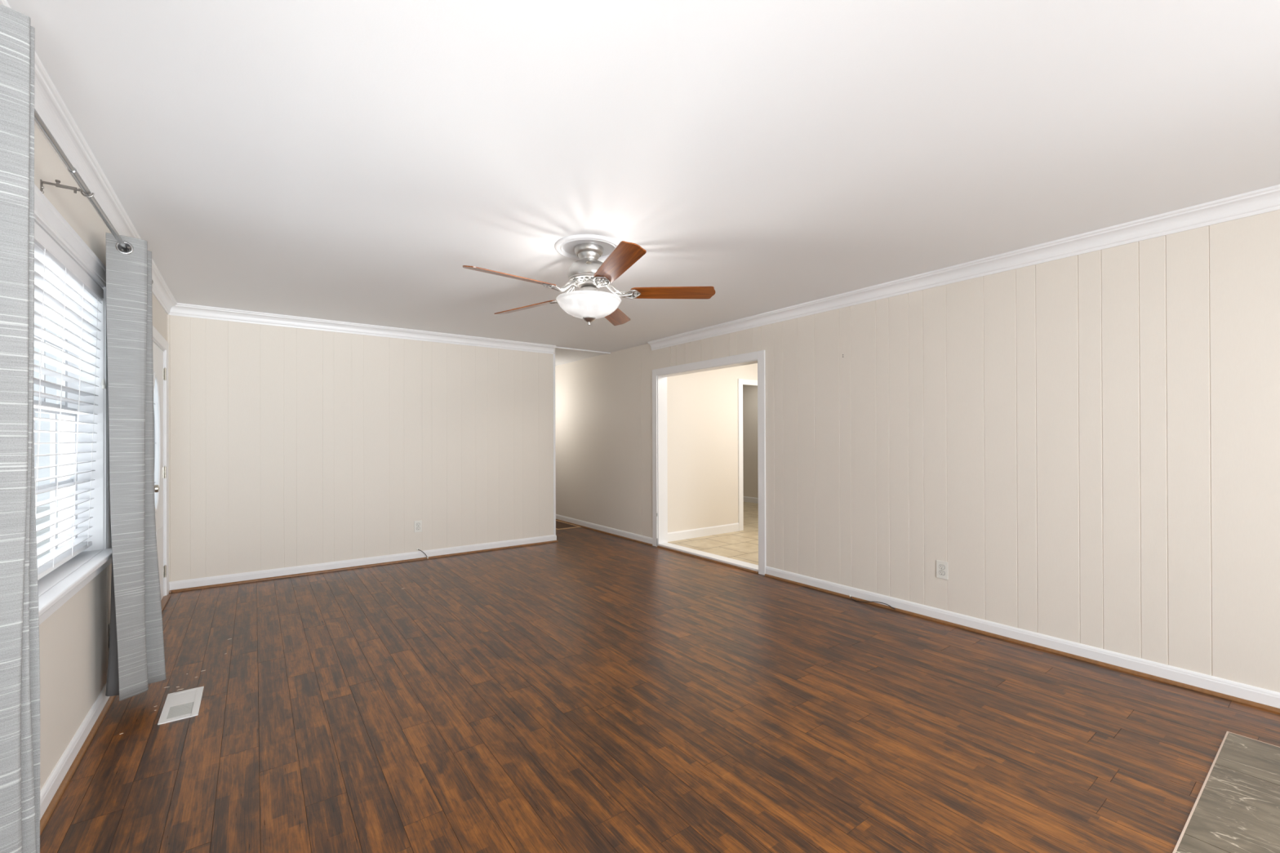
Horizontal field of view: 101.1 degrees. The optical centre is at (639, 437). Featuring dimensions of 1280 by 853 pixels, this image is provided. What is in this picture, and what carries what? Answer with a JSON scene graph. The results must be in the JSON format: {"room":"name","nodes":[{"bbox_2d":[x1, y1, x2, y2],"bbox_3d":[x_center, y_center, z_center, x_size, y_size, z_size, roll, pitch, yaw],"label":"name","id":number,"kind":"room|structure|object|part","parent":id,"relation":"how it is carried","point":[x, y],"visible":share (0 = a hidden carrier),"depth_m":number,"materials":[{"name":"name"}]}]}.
{"room":"empty living room","nodes":[
{"label":"empty living room","id":0,"kind":"room"},
{"bbox_2d":[34,123,167,791],"bbox_3d":[-1.621,0.071,1.087,0.150,2.440,8.471,0,0,-36],"label":"wall","id":1,"kind":"structure","parent":0,"point":[73,640],"depth_m":2.10,"materials":[{"name":"beige paint"}]},
{"bbox_2d":[33,183,111,625],"bbox_3d":[-2.096,-0.095,1.779,0.202,1.442,2.107,0,0,-36],"label":"window","id":2,"kind":"structure","parent":1,"relation":"in","point":[57,587],"depth_m":2.46,"materials":[{"name":"white"}]},
{"bbox_3d":[-2.437,-0.414,2.106,0.028,0.623,0.885,0,0,-36],"label":"sash","id":3,"kind":"part","parent":2,"relation":"part of","materials":[{"name":"grey plastic"}]},
{"bbox_3d":[-2.409,0.204,2.123,0.028,0.677,0.885,0,0,-36],"label":"sash","id":4,"kind":"part","parent":2,"relation":"part of","materials":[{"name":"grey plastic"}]},
{"bbox_2d":[33,221,106,580],"bbox_3d":[-2.085,-0.106,1.785,0.104,1.242,1.829,0,0,-36],"label":"window blind","id":5,"kind":"object","parent":2,"relation":"attached to","point":[61,286],"visible":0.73,"depth_m":2.12,"materials":[{"name":"white plastic"}]},
{"bbox_3d":[-2.122,-0.083,1.821,0.088,1.175,0.002,0,0,-36],"label":"ladder cord","id":6,"kind":"part","parent":5,"relation":"part of","materials":[{"name":"white fabric"}]},
{"bbox_3d":[-2.271,-0.081,2.025,0.088,1.175,0.002,0,0,-36],"label":"ladder cord","id":7,"kind":"part","parent":5,"relation":"part of","materials":[{"name":"white fabric"}]},
{"bbox_3d":[-2.103,0.505,1.768,0.052,0.020,1.825,0,0,-36],"label":"rail","id":8,"kind":"part","parent":5,"relation":"part of","materials":[{"name":"white plastic"}]},
{"bbox_3d":[-2.425,-0.080,2.235,0.088,1.175,0.002,0,0,-36],"label":"ladder cord","id":9,"kind":"part","parent":5,"relation":"part of","materials":[{"name":"white fabric"}]},
{"bbox_3d":[-2.580,-0.079,2.447,0.088,1.175,0.002,0,0,-36],"label":"ladder cord","id":10,"kind":"part","parent":5,"relation":"part of","materials":[{"name":"white fabric"}]},
{"bbox_3d":[-2.576,-0.464,2.528,0.003,0.405,0.022,0,0,-36],"label":"pull cord","id":11,"kind":"part","parent":5,"relation":"part of","materials":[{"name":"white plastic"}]},
{"bbox_3d":[-2.070,0.551,1.795,0.142,0.022,2.107,0,0,-36],"label":"sill","id":12,"kind":"part","parent":2,"relation":"part of","materials":[{"name":"white wood"}]},
{"bbox_2d":[40,682,110,820],"bbox_3d":[-1.153,1.245,0.588,0.013,0.087,7.122,0,0,-36],"label":"baseboard","id":13,"kind":"structure","parent":1,"relation":"attached to","point":[49,789],"depth_m":2.05,"materials":[{"name":"white wood"}]},
{"bbox_2d":[40,695,115,835],"bbox_3d":[-1.142,1.280,0.596,0.015,0.017,7.122,0,0,-36],"label":"trim","id":14,"kind":"structure","parent":1,"relation":"attached to","point":[48,812],"depth_m":2.04,"materials":[{"name":"wood"}]},
{"bbox_2d":[34,108,153,284],"bbox_3d":[-1.937,-0.865,1.759,0.136,0.059,2.856,0,0,-36],"label":"curtain rod","id":15,"kind":"object","parent":1,"relation":"attached to","point":[38,120],"visible":0.51,"depth_m":1.81,"materials":[{"name":"grey metal"}]},
{"bbox_2d":[0,4,39,852],"bbox_3d":[-1.325,0.134,1.002,0.153,2.123,0.582,0,0,-36],"label":"window curtain","id":16,"kind":"object","parent":15,"relation":"hanging from","point":[20,654],"visible":1,"depth_m":1.15,"materials":[{"name":"grey fabric"}]},
{"bbox_2d":[105,232,165,701],"bbox_3d":[-2.455,0.142,2.581,0.202,2.123,0.427,0,0,-33],"label":"window curtain","id":17,"kind":"object","parent":15,"relation":"hanging from","point":[136,655],"visible":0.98,"depth_m":2.44,"materials":[{"name":"grey fabric"}]},
{"bbox_2d":[108,623,110,648],"bbox_3d":[-2.682,1.000,2.672,0.009,0.122,0.078,0,0,-36],"label":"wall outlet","id":18,"kind":"object","parent":1,"relation":"attached to","point":[109,624],"visible":0.06,"depth_m":2.64,"materials":[{"name":"white plastic"}]},
{"bbox_2d":[152,325,170,612],"bbox_3d":[-3.630,0.263,3.883,0.212,2.088,1.081,0,0,-36],"label":"door","id":19,"kind":"structure","parent":1,"relation":"in","point":[160,345],"depth_m":4.17,"materials":[{"name":"white wood"}]},
{"bbox_3d":[-3.619,0.046,3.893,0.006,1.003,0.431,0,0,-36],"label":"oval glass","id":20,"kind":"part","parent":19,"relation":"part of","materials":[{"name":"white glass"}]},
{"bbox_3d":[-3.342,0.354,3.613,0.068,0.062,0.062,0,0,-36],"label":"knob","id":21,"kind":"part","parent":19,"relation":"part of","materials":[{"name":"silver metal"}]},
{"bbox_3d":[-3.598,0.046,3.907,0.019,1.060,0.490,0,0,-36],"label":"oval frame","id":22,"kind":"part","parent":19,"relation":"part of","materials":[{"name":"white wood"}]},
{"bbox_3d":[-3.595,0.906,3.905,0.005,0.400,0.660,0,0,-36],"label":"raised panel","id":23,"kind":"part","parent":19,"relation":"part of","materials":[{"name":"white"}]},
{"bbox_2d":[167,314,170,582],"bbox_3d":[-3.975,0.095,4.442,0.016,2.255,0.016,0,0,-36],"label":"trim","id":24,"kind":"structure","parent":1,"relation":"attached to","point":[168,315],"depth_m":4.45,"materials":[{"name":"beige paint"}]},
{"bbox_2d":[0,0,555,354],"bbox_3d":[-0.072,-1.101,2.148,3.605,0.098,8.341,0,0,-36],"label":"trim","id":25,"kind":"structure","parent":1,"relation":"attached to","point":[49,104],"depth_m":3.71,"materials":[{"name":"white"}]},
{"bbox_2d":[170,315,554,581],"bbox_3d":[-2.561,0.088,5.562,3.622,2.440,0.120,0,0,-36],"label":"wall","id":26,"kind":"structure","parent":0,"point":[291,446],"depth_m":5.21,"materials":[{"name":"beige paint"}]},
{"bbox_2d":[168,534,556,591],"bbox_3d":[-2.520,1.264,5.520,3.640,0.087,0.133,0,0,-38],"label":"baseboard","id":27,"kind":"structure","parent":26,"relation":"attached to","point":[192,583],"depth_m":5.20,"materials":[{"name":"white wood"}]},
{"bbox_2d":[168,540,558,594],"bbox_3d":[-2.509,1.299,5.528,3.641,0.017,0.148,0,0,-37],"label":"trim","id":28,"kind":"structure","parent":26,"relation":"attached to","point":[533,544],"depth_m":5.19,"materials":[{"name":"wood"}]},
{"bbox_2d":[413,520,422,532],"bbox_3d":[-2.368,0.954,5.619,0.078,0.122,0.009,0,0,-36],"label":"wall outlet","id":29,"kind":"object","parent":26,"relation":"attached to","point":[417,524],"visible":1,"depth_m":5.62,"materials":[{"name":"white plastic"}]},
{"bbox_2d":[553,348,555,534],"bbox_3d":[-1.075,0.048,6.586,0.028,2.341,0.028,0,0,-36],"label":"trim","id":30,"kind":"structure","parent":26,"relation":"attached to","point":[554,440],"depth_m":6.57,"materials":[{"name":"white wood"}]},
{"bbox_2d":[555,346,610,354],"bbox_3d":[-0.741,-1.128,6.843,0.829,0.014,0.034,0,0,-36],"label":"trim","id":31,"kind":"structure","parent":26,"relation":"attached to","point":[555,347],"depth_m":6.82,"materials":[{"name":"white"}]},
{"bbox_2d":[6,0,1279,366],"bbox_3d":[0.775,-1.195,5.024,8.670,0.100,12.220,0,0,-36],"label":"ceiling","id":32,"kind":"structure","parent":0,"point":[335,160],"depth_m":2.02,"materials":[{"name":"white paint"}]},
{"bbox_2d":[554,234,619,260],"bbox_3d":[-0.310,-1.138,3.183,0.408,0.017,0.408,0,0,-36],"label":"ceiling medallion","id":33,"kind":"object","parent":32,"relation":"attached to","point":[565,246],"visible":0.69,"depth_m":3.09,"materials":[{"name":"white"}]},
{"bbox_2d":[462,240,715,325],"bbox_3d":[-0.343,-0.908,3.139,1.440,0.465,1.473,0,0,-36],"label":"ceiling fan","id":34,"kind":"object","parent":33,"relation":"hanging from","point":[588,273],"visible":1,"depth_m":3.09,"materials":[{"name":"brown wood"}]},
{"bbox_3d":[-0.700,-0.872,2.852,0.524,0.006,0.133,0,13,-40],"label":"fan blade","id":35,"kind":"part","parent":34,"relation":"part of","materials":[{"name":"brown wood"}]},
{"bbox_3d":[-0.743,-0.851,3.452,0.524,0.006,0.133,-3,13,32],"label":"fan blade","id":36,"kind":"part","parent":34,"relation":"part of","materials":[{"name":"brown wood"}]},
{"bbox_3d":[-0.308,-0.778,3.182,0.392,0.114,0.392,0,0,-36],"label":"lamp shade","id":37,"kind":"part","parent":34,"relation":"part of","materials":[{"name":"white glass"}]},
{"bbox_3d":[-0.186,-0.857,3.679,0.133,0.006,0.524,-17,-6,13],"label":"fan blade","id":38,"kind":"part","parent":34,"relation":"part of","materials":[{"name":"brown wood"}]},
{"bbox_3d":[-0.116,-0.891,2.708,0.133,0.006,0.524,15,-8,-21],"label":"fan blade","id":39,"kind":"part","parent":34,"relation":"part of","materials":[{"name":"brown wood"}]},
{"bbox_3d":[0.202,-0.882,3.219,0.524,0.006,0.133,-1,-17,-4],"label":"fan blade","id":40,"kind":"part","parent":34,"relation":"part of","materials":[{"name":"brown wood"}]},
{"bbox_2d":[40,527,1279,852],"bbox_3d":[-0.803,1.322,3.867,4.451,0.050,12.000,0,0,-36],"label":"floor","id":41,"kind":"structure","parent":0,"point":[588,691],"depth_m":2.34,"materials":[{"name":"brown laminate"}]},
{"bbox_2d":[157,686,204,724],"bbox_3d":[-2.217,1.295,2.551,0.140,0.006,0.349,0,0,-36],"label":"floor vent","id":42,"kind":"object","parent":41,"relation":"in","point":[183,704],"visible":1,"depth_m":2.53,"materials":[{"name":"white metal"}]},
{"bbox_3d":[-2.262,1.296,2.611,0.087,0.004,0.145,0,0,-36],"label":"blank plate","id":43,"kind":"part","parent":42,"relation":"part of","materials":[{"name":"white metal"}]},
{"bbox_2d":[555,520,581,529],"bbox_3d":[-1.241,1.306,7.848,0.380,0.008,0.780,0,0,-36],"label":"floor vent","id":44,"kind":"object","parent":41,"relation":"in","point":[560,525],"visible":0.51,"depth_m":7.71,"materials":[{"name":"brown wood"}]},
{"bbox_2d":[848,595,895,609],"bbox_3d":[1.776,1.268,4.051,0.046,0.040,0.382,0,0,-36],"label":"loose cable","id":45,"kind":"object","parent":41,"relation":"on","point":[849,595],"visible":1,"depth_m":4.03,"materials":[{"name":"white plastic"}]},
{"bbox_2d":[1173,731,1279,852],"bbox_3d":[1.811,1.279,1.433,2.194,0.005,0.503,0,0,-36],"label":"marble hearth","id":46,"kind":"object","parent":41,"relation":"on","point":[1236,809],"visible":1,"depth_m":1.83,"materials":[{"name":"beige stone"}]},
{"bbox_2d":[666,363,757,533],"bbox_3d":[1.855,0.079,7.580,3.969,2.440,0.110,0,0,-36],"label":"wall","id":47,"kind":"structure","parent":0,"point":[702,407],"depth_m":6.75,"materials":[{"name":"beige paint"}]},
{"bbox_2d":[667,523,738,542],"bbox_3d":[0.814,1.216,6.735,1.289,0.108,0.014,0,0,-36],"label":"baseboard","id":48,"kind":"structure","parent":47,"relation":"attached to","point":[705,531],"depth_m":6.71,"materials":[{"name":"white wood"}]},
{"bbox_2d":[737,378,757,531],"bbox_3d":[1.763,0.239,7.509,1.162,2.060,0.145,0,0,-36],"label":"trim","id":49,"kind":"structure","parent":47,"relation":"attached to","point":[740,381],"depth_m":7.13,"materials":[{"name":"white wood"}]},
{"bbox_2d":[667,502,758,564],"bbox_3d":[1.386,1.312,8.197,3.939,0.080,7.800,0,0,-36],"label":"floor","id":50,"kind":"structure","parent":0,"point":[741,545],"depth_m":6.34,"materials":[{"name":"beige tile"}]},
{"bbox_2d":[742,384,758,497],"bbox_3d":[2.922,0.080,9.329,0.120,2.440,7.600,0,0,-36],"label":"wall","id":51,"kind":"structure","parent":0,"point":[750,459],"depth_m":10.27,"materials":[{"name":"beige paint"}]},
{"bbox_2d":[743,496,758,503],"bbox_3d":[1.964,1.225,10.526,0.014,0.105,4.525,0,0,-36],"label":"baseboard","id":52,"kind":"structure","parent":51,"relation":"attached to","point":[751,500],"depth_m":10.24,"materials":[{"name":"white wood"}]},
{"bbox_2d":[555,209,1279,693],"bbox_3d":[1.040,0.075,5.224,0.130,2.440,12.000,0,0,-36],"label":"wall","id":53,"kind":"structure","parent":0,"point":[1088,444],"depth_m":3.21,"materials":[{"name":"beige paint"}]},
{"bbox_2d":[555,519,652,545],"bbox_3d":[-1.214,1.302,8.159,0.015,0.017,4.590,0,0,-36],"label":"trim","id":54,"kind":"structure","parent":53,"relation":"attached to","point":[617,535],"depth_m":7.04,"materials":[{"name":"wood"}]},
{"bbox_2d":[555,514,653,545],"bbox_3d":[-1.199,1.267,8.163,0.013,0.087,4.600,0,0,-36],"label":"baseboard","id":55,"kind":"structure","parent":53,"relation":"attached to","point":[632,535],"depth_m":7.11,"materials":[{"name":"white wood"}]},
{"bbox_2d":[657,360,757,543],"bbox_3d":[0.727,0.279,5.663,0.141,2.036,1.566,0,0,-36],"label":"trim","id":56,"kind":"structure","parent":53,"relation":"attached to","point":[661,380],"depth_m":6.27,"materials":[{"name":"white wood"}]},
{"bbox_2d":[657,545,758,573],"bbox_3d":[0.662,1.288,5.609,0.015,0.017,1.536,0,0,-36],"label":"trim","id":57,"kind":"structure","parent":53,"relation":"attached to","point":[658,546],"depth_m":5.50,"materials":[{"name":"wood"}]},
{"bbox_2d":[657,542,758,571],"bbox_3d":[0.725,1.279,5.656,0.138,0.036,1.540,0,0,-36],"label":"trim","id":58,"kind":"structure","parent":53,"relation":"attached to","point":[710,556],"depth_m":5.57,"materials":[{"name":"white wood"}]},
{"bbox_2d":[652,350,765,575],"bbox_3d":[0.663,0.243,5.615,0.017,2.108,1.720,0,0,-36],"label":"trim","id":59,"kind":"structure","parent":53,"relation":"attached to","point":[759,356],"depth_m":4.97,"materials":[{"name":"white wood"}]},
{"bbox_2d":[936,560,947,579],"bbox_3d":[2.100,0.924,3.660,0.009,0.122,0.078,0,0,-36],"label":"wall outlet","id":60,"kind":"object","parent":53,"relation":"attached to","point":[941,566],"visible":1,"depth_m":3.66,"materials":[{"name":"white plastic"}]},
{"bbox_2d":[938,564,944,569],"bbox_3d":[2.099,0.903,3.659,0.001,0.030,0.038,0,0,-36],"label":"receptacle","id":61,"kind":"object","parent":60,"relation":"attached to","point":[940,566],"depth_m":3.66,"materials":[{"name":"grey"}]},
{"bbox_2d":[938,570,945,575],"bbox_3d":[2.099,0.944,3.659,0.001,0.030,0.038,0,0,-36],"label":"receptacle","id":62,"kind":"object","parent":60,"relation":"attached to","point":[940,572],"depth_m":3.66,"materials":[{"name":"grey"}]},
{"bbox_2d":[647,184,1279,350],"bbox_3d":[2.311,-1.106,3.322,0.066,0.098,7.420,0,0,-36],"label":"trim","id":63,"kind":"structure","parent":53,"relation":"attached to","point":[1264,200],"depth_m":3.21,"materials":[{"name":"white"}]},
{"bbox_2d":[764,573,1279,713],"bbox_3d":[2.844,1.273,2.619,0.015,0.017,5.676,0,0,-36],"label":"trim","id":64,"kind":"structure","parent":53,"relation":"attached to","point":[1071,655],"depth_m":3.08,"materials":[{"name":"wood"}]},
{"bbox_2d":[765,565,1279,708],"bbox_3d":[2.853,1.238,2.629,0.013,0.087,5.682,0,0,-36],"label":"baseboard","id":65,"kind":"structure","parent":53,"relation":"attached to","point":[1264,696],"depth_m":3.10,"materials":[{"name":"white wood"}]},
{"label":"outside","id":66,"kind":"structure","parent":0,"visible":0},
{"bbox_2d":[35,506,57,559],"bbox_3d":[-8.547,1.607,-1.310,13.840,0.100,28.000,0,0,-36],"label":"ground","id":67,"kind":"structure","parent":66,"point":[39,509],"depth_m":9.35,"materials":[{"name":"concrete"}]}
]}

